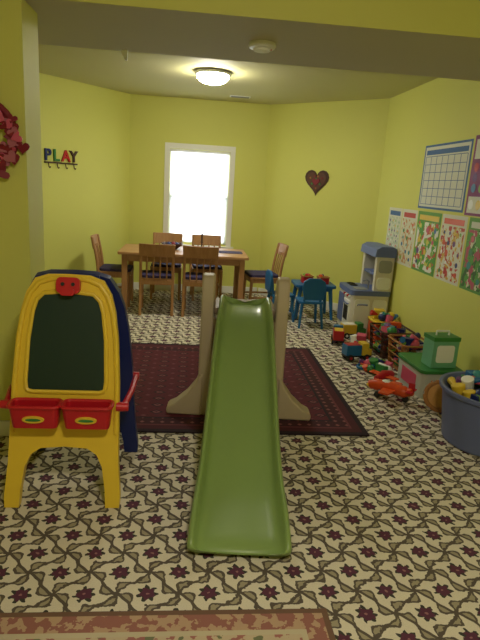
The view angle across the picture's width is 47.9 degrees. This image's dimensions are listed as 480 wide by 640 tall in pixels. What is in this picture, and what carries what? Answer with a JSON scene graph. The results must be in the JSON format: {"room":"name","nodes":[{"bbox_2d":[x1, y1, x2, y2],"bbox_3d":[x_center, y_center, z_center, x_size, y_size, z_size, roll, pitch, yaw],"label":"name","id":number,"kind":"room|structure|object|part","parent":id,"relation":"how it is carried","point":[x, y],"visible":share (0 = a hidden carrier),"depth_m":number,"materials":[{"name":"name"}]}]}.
{"room":"children's room","nodes":[
{"label":"children's room","id":0,"kind":"room"},
{"bbox_2d":[0,0,44,419],"bbox_3d":[-2.156,-0.652,3.038,1.958,2.662,0.297,2,14,-5],"label":"wall","id":1,"kind":"structure","parent":0,"point":[21,195],"depth_m":2.99,"materials":[{"name":"paint"}]},
{"bbox_2d":[0,420,9,435],"bbox_3d":[-2.216,0.590,3.347,1.966,0.098,0.323,2,14,-5],"label":"baseboard","id":2,"kind":"structure","parent":1,"relation":"attached to","point":[4,424],"depth_m":3.26,"materials":[{"name":"beige wood"}]},
{"bbox_2d":[0,103,29,178],"bbox_3d":[-1.365,-0.970,2.837,0.505,0.503,0.070,2,14,-5],"label":"heart wreath","id":3,"kind":"object","parent":1,"relation":"attached to","point":[8,155],"visible":1,"depth_m":2.84,"materials":[{"name":"red fabric"}]},
{"bbox_2d":[39,73,129,283],"bbox_3d":[-2.486,-1.504,6.367,0.132,2.882,3.155,13,17,33],"label":"wall","id":4,"kind":"structure","parent":0,"point":[92,121],"depth_m":6.89,"materials":[{"name":"paint"}]},
{"bbox_2d":[44,148,77,169],"bbox_3d":[-2.152,-1.947,6.549,0.053,0.225,0.492,13,17,32],"label":"letter sign","id":5,"kind":"object","parent":4,"relation":"attached to","point":[65,154],"visible":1,"depth_m":6.55,"materials":[{"name":"multicoloured metal"}]},
{"bbox_3d":[-2.159,-1.875,6.564,0.053,0.077,0.484,13,17,32],"label":"hook rail","id":6,"kind":"part","parent":5,"relation":"part of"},
{"bbox_2d":[129,94,269,293],"bbox_3d":[-0.611,-1.733,7.742,1.991,2.882,0.132,2,14,-5],"label":"wall","id":7,"kind":"structure","parent":0,"point":[155,121],"depth_m":7.53,"materials":[{"name":"paint"}]},
{"bbox_2d":[133,282,256,293],"bbox_3d":[-0.681,-0.474,7.980,1.881,0.098,0.015,2,14,-5],"label":"baseboard","id":8,"kind":"structure","parent":7,"relation":"attached to","point":[226,289],"depth_m":7.95,"materials":[{"name":"white wood"}]},
{"bbox_2d":[160,142,235,248],"bbox_3d":[-0.592,-1.713,7.703,1.056,1.502,0.176,2,14,-5],"label":"window","id":9,"kind":"structure","parent":7,"relation":"in","point":[197,197],"depth_m":7.66,"materials":[{"name":"white glass"}]},
{"bbox_2d":[38,45,436,104],"bbox_3d":[-0.479,-1.897,2.704,5.467,0.110,9.867,2,14,-5],"label":"ceiling","id":10,"kind":"structure","parent":0,"point":[143,73],"depth_m":5.76,"materials":[{"name":"paint"}]},
{"bbox_2d":[121,50,127,60],"bbox_3d":[-0.805,-1.837,3.746,0.049,0.066,0.013,2,14,-5],"label":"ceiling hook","id":11,"kind":"object","parent":10,"relation":"attached to","point":[125,52],"depth_m":3.74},
{"bbox_2d":[195,68,230,85],"bbox_3d":[-0.277,-2.455,5.501,0.374,0.137,0.374,2,14,-5],"label":"ceiling lamp","id":12,"kind":"object","parent":10,"relation":"attached to","point":[210,76],"depth_m":5.38,"materials":[{"name":"white glass"}]},
{"bbox_2d":[230,95,250,98],"bbox_3d":[0.002,-2.852,6.905,0.264,0.013,0.110,2,14,-5],"label":"ceiling air vent","id":13,"kind":"object","parent":10,"relation":"in","point":[235,96],"depth_m":6.86,"materials":[{"name":"white metal"}]},
{"bbox_2d":[248,40,275,52],"bbox_3d":[0.137,-1.686,3.341,0.172,0.048,0.172,2,14,-5],"label":"smoke detector","id":14,"kind":"object","parent":10,"relation":"attached to","point":[259,46],"visible":1,"depth_m":3.29,"materials":[{"name":"white plastic"}]},
{"bbox_2d":[0,289,479,639],"bbox_3d":[-0.644,0.787,3.375,5.467,0.110,9.867,2,14,-5],"label":"floor","id":15,"kind":"structure","parent":0,"point":[385,524],"depth_m":2.54,"materials":[{"name":"carpet"}]},
{"bbox_2d":[0,269,138,507],"bbox_3d":[-0.851,0.303,2.761,0.627,1.116,0.638,2,14,-5],"label":"easel","id":16,"kind":"object","parent":15,"relation":"on","point":[74,381],"visible":1,"depth_m":2.59,"materials":[{"name":"yellow plastic"}]},
{"bbox_2d":[90,234,133,306],"bbox_3d":[-1.611,-0.627,6.810,0.511,0.855,0.418,2,14,-5],"label":"dining chair","id":17,"kind":"object","parent":15,"relation":"on","point":[114,270],"visible":0.69,"depth_m":6.71,"materials":[{"name":"brown wood"}]},
{"bbox_2d":[138,243,174,315],"bbox_3d":[-0.995,-0.507,6.481,0.418,0.855,0.511,2,14,-7],"label":"dining chair","id":18,"kind":"object","parent":15,"relation":"on","point":[151,277],"visible":1,"depth_m":6.31,"materials":[{"name":"brown wood"}]},
{"bbox_2d":[150,232,182,299],"bbox_3d":[-1.012,-0.747,7.437,0.418,0.855,0.511,2,14,-5],"label":"dining chair","id":19,"kind":"object","parent":15,"relation":"on","point":[158,237],"visible":0.73,"depth_m":7.51,"materials":[{"name":"brown wood"}]},
{"bbox_2d":[0,608,335,639],"bbox_3d":[-0.617,1.207,1.448,1.996,0.011,1.094,2,14,-5],"label":"mat","id":20,"kind":"object","parent":15,"relation":"on","point":[243,624],"visible":1,"depth_m":1.94,"materials":[{"name":"fabric"}]},
{"bbox_2d":[117,244,248,309],"bbox_3d":[-0.721,-0.531,6.911,1.562,0.720,0.847,2,14,-5],"label":"dining table","id":21,"kind":"object","parent":15,"relation":"on","point":[130,252],"visible":0.7,"depth_m":6.53,"materials":[{"name":"brown wood"}]},
{"bbox_2d":[161,241,183,249],"bbox_3d":[-0.861,-0.947,6.861,0.286,0.091,0.286,2,14,-5],"label":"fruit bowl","id":22,"kind":"object","parent":21,"relation":"on","point":[177,244],"visible":0.62,"depth_m":6.80,"materials":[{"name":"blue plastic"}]},
{"bbox_2d":[219,250,242,253],"bbox_3d":[-0.159,-0.865,6.885,0.374,0.004,0.242,2,14,-5],"label":"placemat","id":23,"kind":"object","parent":21,"relation":"on","point":[220,251],"visible":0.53,"depth_m":6.87,"materials":[{"name":"fabric"}]},
{"bbox_2d":[181,245,218,316],"bbox_3d":[-0.482,-0.485,6.519,0.418,0.855,0.511,3,14,-3],"label":"dining chair","id":24,"kind":"object","parent":15,"relation":"on","point":[195,279],"visible":0.7,"depth_m":6.30,"materials":[{"name":"brown wood"}]},
{"bbox_2d":[190,234,222,300],"bbox_3d":[-0.466,-0.726,7.489,0.418,0.855,0.511,1,14,-8],"label":"dining chair","id":25,"kind":"object","parent":15,"relation":"on","point":[210,240],"visible":0.7,"depth_m":7.58,"materials":[{"name":"brown wood"}]},
{"bbox_2d":[120,342,369,435],"bbox_3d":[-0.223,0.490,4.412,2.013,0.011,1.936,2,14,-5],"label":"area rug","id":26,"kind":"object","parent":15,"relation":"on","point":[166,371],"visible":0.44,"depth_m":4.18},
{"bbox_2d":[166,272,310,556],"bbox_3d":[0.019,0.291,3.243,0.998,0.979,2.175,3,14,-1],"label":"slide","id":27,"kind":"object","parent":26,"relation":"on","point":[239,507],"visible":1,"depth_m":2.98,"materials":[{"name":"green plastic"}]},
{"bbox_2d":[243,243,288,300],"bbox_3d":[0.326,-0.566,7.042,0.511,0.855,0.418,0,14,-12],"label":"dining chair","id":28,"kind":"object","parent":15,"relation":"on","point":[253,276],"visible":0.59,"depth_m":6.96,"materials":[{"name":"brown wood"}]},
{"bbox_2d":[265,269,294,318],"bbox_3d":[0.486,-0.313,6.613,0.327,0.590,0.303,0,14,-12],"label":"chair","id":29,"kind":"object","parent":15,"relation":"on","point":[269,282],"visible":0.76,"depth_m":6.51,"materials":[{"name":"blue plastic"}]},
{"bbox_2d":[292,278,325,328],"bbox_3d":[0.812,-0.218,6.311,0.303,0.590,0.327,1,14,-8],"label":"chair","id":30,"kind":"object","parent":15,"relation":"on","point":[314,289],"visible":1,"depth_m":6.14,"materials":[{"name":"blue plastic"}]},
{"bbox_2d":[289,279,335,319],"bbox_3d":[0.908,-0.258,6.824,0.506,0.431,0.418,2,14,-5],"label":"table","id":31,"kind":"object","parent":15,"relation":"on","point":[298,284],"visible":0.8,"depth_m":6.68,"materials":[{"name":"blue plastic"}]},
{"bbox_2d":[300,273,313,282],"bbox_3d":[0.837,-0.528,6.749,0.150,0.119,0.128,1,14,-11],"label":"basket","id":32,"kind":"object","parent":31,"relation":"on","point":[304,276],"visible":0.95,"depth_m":6.70,"materials":[{"name":"red plastic"}]},
{"bbox_2d":[316,274,329,283],"bbox_3d":[1.037,-0.512,6.736,0.150,0.119,0.128,1,14,-11],"label":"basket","id":33,"kind":"object","parent":31,"relation":"on","point":[321,276],"visible":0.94,"depth_m":6.69,"materials":[{"name":"red plastic"}]},
{"bbox_2d":[331,324,344,343],"bbox_3d":[1.041,0.155,5.736,0.139,0.170,0.270,5,14,7],"label":"toy truck","id":34,"kind":"object","parent":15,"relation":"on","point":[337,335],"visible":0.98,"depth_m":5.61,"materials":[{"name":"red plastic"}]},
{"bbox_2d":[340,321,365,338],"bbox_3d":[1.250,0.110,5.968,0.270,0.170,0.139,1,14,-11],"label":"toy truck","id":35,"kind":"object","parent":15,"relation":"on","point":[350,328],"visible":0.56,"depth_m":5.91,"materials":[{"name":"yellow plastic"}]},
{"bbox_2d":[341,341,371,361],"bbox_3d":[1.124,0.297,5.185,0.270,0.170,0.139,-1,15,-17],"label":"toy truck","id":36,"kind":"object","parent":15,"relation":"on","point":[350,350],"visible":0.98,"depth_m":5.14,"materials":[{"name":"blue plastic"}]},
{"bbox_2d":[349,332,369,347],"bbox_3d":[1.216,0.220,5.468,0.209,0.187,0.260,2,14,-5],"label":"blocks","id":37,"kind":"object","parent":15,"relation":"on","point":[357,337],"visible":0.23,"depth_m":5.42,"materials":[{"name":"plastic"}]},
{"bbox_2d":[337,242,396,333],"bbox_3d":[1.443,-0.387,6.298,0.486,0.996,0.579,2,14,-5],"label":"play kitchen","id":38,"kind":"object","parent":15,"relation":"on","point":[356,301],"visible":0.91,"depth_m":6.09,"materials":[{"name":"beige plastic"}]},
{"bbox_2d":[356,357,392,372],"bbox_3d":[1.218,0.403,4.897,0.253,0.114,0.312,-9,19,-40],"label":"toys","id":39,"kind":"object","parent":15,"relation":"on","point":[374,363],"visible":0.85,"depth_m":4.85,"materials":[{"name":"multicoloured plastic"}]},
{"bbox_2d":[367,308,398,343],"bbox_3d":[1.559,0.062,5.868,0.302,0.346,0.308,2,14,-5],"label":"crate","id":40,"kind":"object","parent":15,"relation":"on","point":[379,315],"visible":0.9,"depth_m":5.81,"materials":[{"name":"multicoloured plastic"}]},
{"bbox_2d":[369,370,398,381],"bbox_3d":[1.225,0.480,4.602,0.248,0.110,0.212,7,14,12],"label":"airplane","id":41,"kind":"object","parent":15,"relation":"on","point":[384,374],"visible":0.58,"depth_m":4.56,"materials":[{"name":"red plastic"}]},
{"bbox_2d":[366,379,416,402],"bbox_3d":[1.204,0.541,4.240,0.322,0.164,0.326,1,14,-11],"label":"airplane","id":42,"kind":"object","parent":15,"relation":"on","point":[385,387],"visible":1,"depth_m":4.19,"materials":[{"name":"orange plastic"}]},
{"bbox_2d":[370,321,414,358],"bbox_3d":[1.513,0.177,5.415,0.350,0.330,0.416,1,14,-8],"label":"wire basket","id":43,"kind":"object","parent":15,"relation":"on","point":[380,348],"visible":0.72,"depth_m":5.33,"materials":[{"name":"brown metal"}]},
{"bbox_2d":[388,332,423,370],"bbox_3d":[1.571,0.283,4.991,0.328,0.335,0.394,1,14,-8],"label":"wire basket","id":44,"kind":"object","parent":15,"relation":"on","point":[412,342],"visible":0.39,"depth_m":4.92,"materials":[{"name":"wood"}]},
{"bbox_2d":[397,352,462,398],"bbox_3d":[1.566,0.459,4.511,0.356,0.236,0.488,1,14,-8],"label":"storage bin","id":45,"kind":"object","parent":15,"relation":"on","point":[411,369],"visible":0.48,"depth_m":4.37,"materials":[{"name":"plastic"}]},
{"bbox_2d":[421,330,460,367],"bbox_3d":[1.622,0.223,4.365,0.231,0.294,0.165,1,14,-11],"label":"storage bin","id":46,"kind":"object","parent":45,"relation":"on","point":[440,347],"visible":1,"depth_m":4.31,"materials":[{"name":"green plastic"}]},
{"bbox_2d":[423,380,441,412],"bbox_3d":[1.496,0.571,4.044,0.250,0.234,0.098,5,14,6],"label":"tambourine","id":47,"kind":"object","parent":15,"relation":"on","point":[432,393],"visible":0.49,"depth_m":4.04,"materials":[{"name":"wood"}]},
{"bbox_2d":[439,370,479,456],"bbox_3d":[1.609,0.577,3.543,0.619,0.480,0.640,12,16,31],"label":"tub","id":48,"kind":"object","parent":15,"relation":"on","point":[460,420],"visible":1,"depth_m":3.44,"materials":[{"name":"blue plastic"}]},
{"bbox_2d":[25,0,479,80],"bbox_3d":[-0.534,-1.859,3.265,5.137,0.242,1.062,2,14,-5],"label":"ceiling soffit","id":49,"kind":"structure","parent":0,"point":[426,38],"depth_m":3.08,"materials":[{"name":"white paint"}]},
{"bbox_2d":[258,98,389,302],"bbox_3d":[1.062,-1.518,7.294,1.794,2.882,0.132,14,18,37],"label":"wall","id":50,"kind":"structure","parent":0,"point":[325,233],"depth_m":7.14,"materials":[{"name":"paint"}]},
{"bbox_2d":[258,288,337,310],"bbox_3d":[0.939,-0.267,7.547,1.718,0.098,0.015,14,18,37],"label":"baseboard","id":51,"kind":"structure","parent":50,"relation":"attached to","point":[335,305],"depth_m":7.46,"materials":[{"name":"white wood"}]},
{"bbox_2d":[305,170,328,195],"bbox_3d":[1.011,-1.820,7.167,0.363,0.328,0.029,14,18,37],"label":"plaque","id":52,"kind":"object","parent":50,"relation":"attached to","point":[316,181],"visible":1,"depth_m":7.15,"materials":[{"name":"brown wood"}]},
{"bbox_2d":[373,78,479,370],"bbox_3d":[2.109,-0.308,2.705,0.132,2.882,8.371,2,14,-5],"label":"wall","id":53,"kind":"structure","parent":0,"point":[439,110],"depth_m":5.31,"materials":[{"name":"paint"}]},
{"bbox_2d":[385,207,402,261],"bbox_3d":[1.739,-0.976,6.142,0.008,0.588,0.396,2,14,-5],"label":"poster","id":54,"kind":"object","parent":53,"relation":"attached to","point":[395,214],"visible":0.73,"depth_m":6.11,"materials":[{"name":"paper"}]},
{"bbox_2d":[397,209,417,267],"bbox_3d":[1.774,-0.874,5.739,0.008,0.588,0.396,2,14,-5],"label":"poster","id":55,"kind":"object","parent":53,"relation":"attached to","point":[409,219],"visible":1,"depth_m":5.72,"materials":[{"name":"paper"}]},
{"bbox_2d":[411,211,441,276],"bbox_3d":[1.814,-0.754,5.271,0.008,0.588,0.528,2,14,-5],"label":"poster","id":56,"kind":"object","parent":53,"relation":"attached to","point":[429,223],"visible":1,"depth_m":5.25,"materials":[{"name":"paper"}]},
{"bbox_2d":[418,139,473,212],"bbox_3d":[1.863,-1.316,4.961,0.006,0.600,0.946,2,14,-5],"label":"chart","id":57,"kind":"object","parent":53,"relation":"attached to","point":[446,166],"visible":1,"depth_m":4.89,"materials":[{"name":"paper"}]},
{"bbox_2d":[434,214,467,285],"bbox_3d":[1.857,-0.627,4.772,0.008,0.588,0.462,2,14,-5],"label":"poster","id":58,"kind":"object","parent":53,"relation":"attached to","point":[453,229],"visible":1,"depth_m":4.75,"materials":[{"name":"paper"}]},
{"bbox_2d":[459,217,479,295],"bbox_3d":[1.901,-0.496,4.257,0.008,0.588,0.539,2,14,-5],"label":"poster","id":59,"kind":"object","parent":53,"relation":"attached to","point":[470,274],"visible":1,"depth_m":4.39,"materials":[{"name":"paper"}]},
{"bbox_2d":[464,135,479,216],"bbox_3d":[1.933,-1.114,4.159,0.008,0.638,0.649,2,14,-5],"label":"poster","id":60,"kind":"object","parent":53,"relation":"attached to","point":[472,207],"visible":1,"depth_m":4.39,"materials":[{"name":"paper"}]}
]}

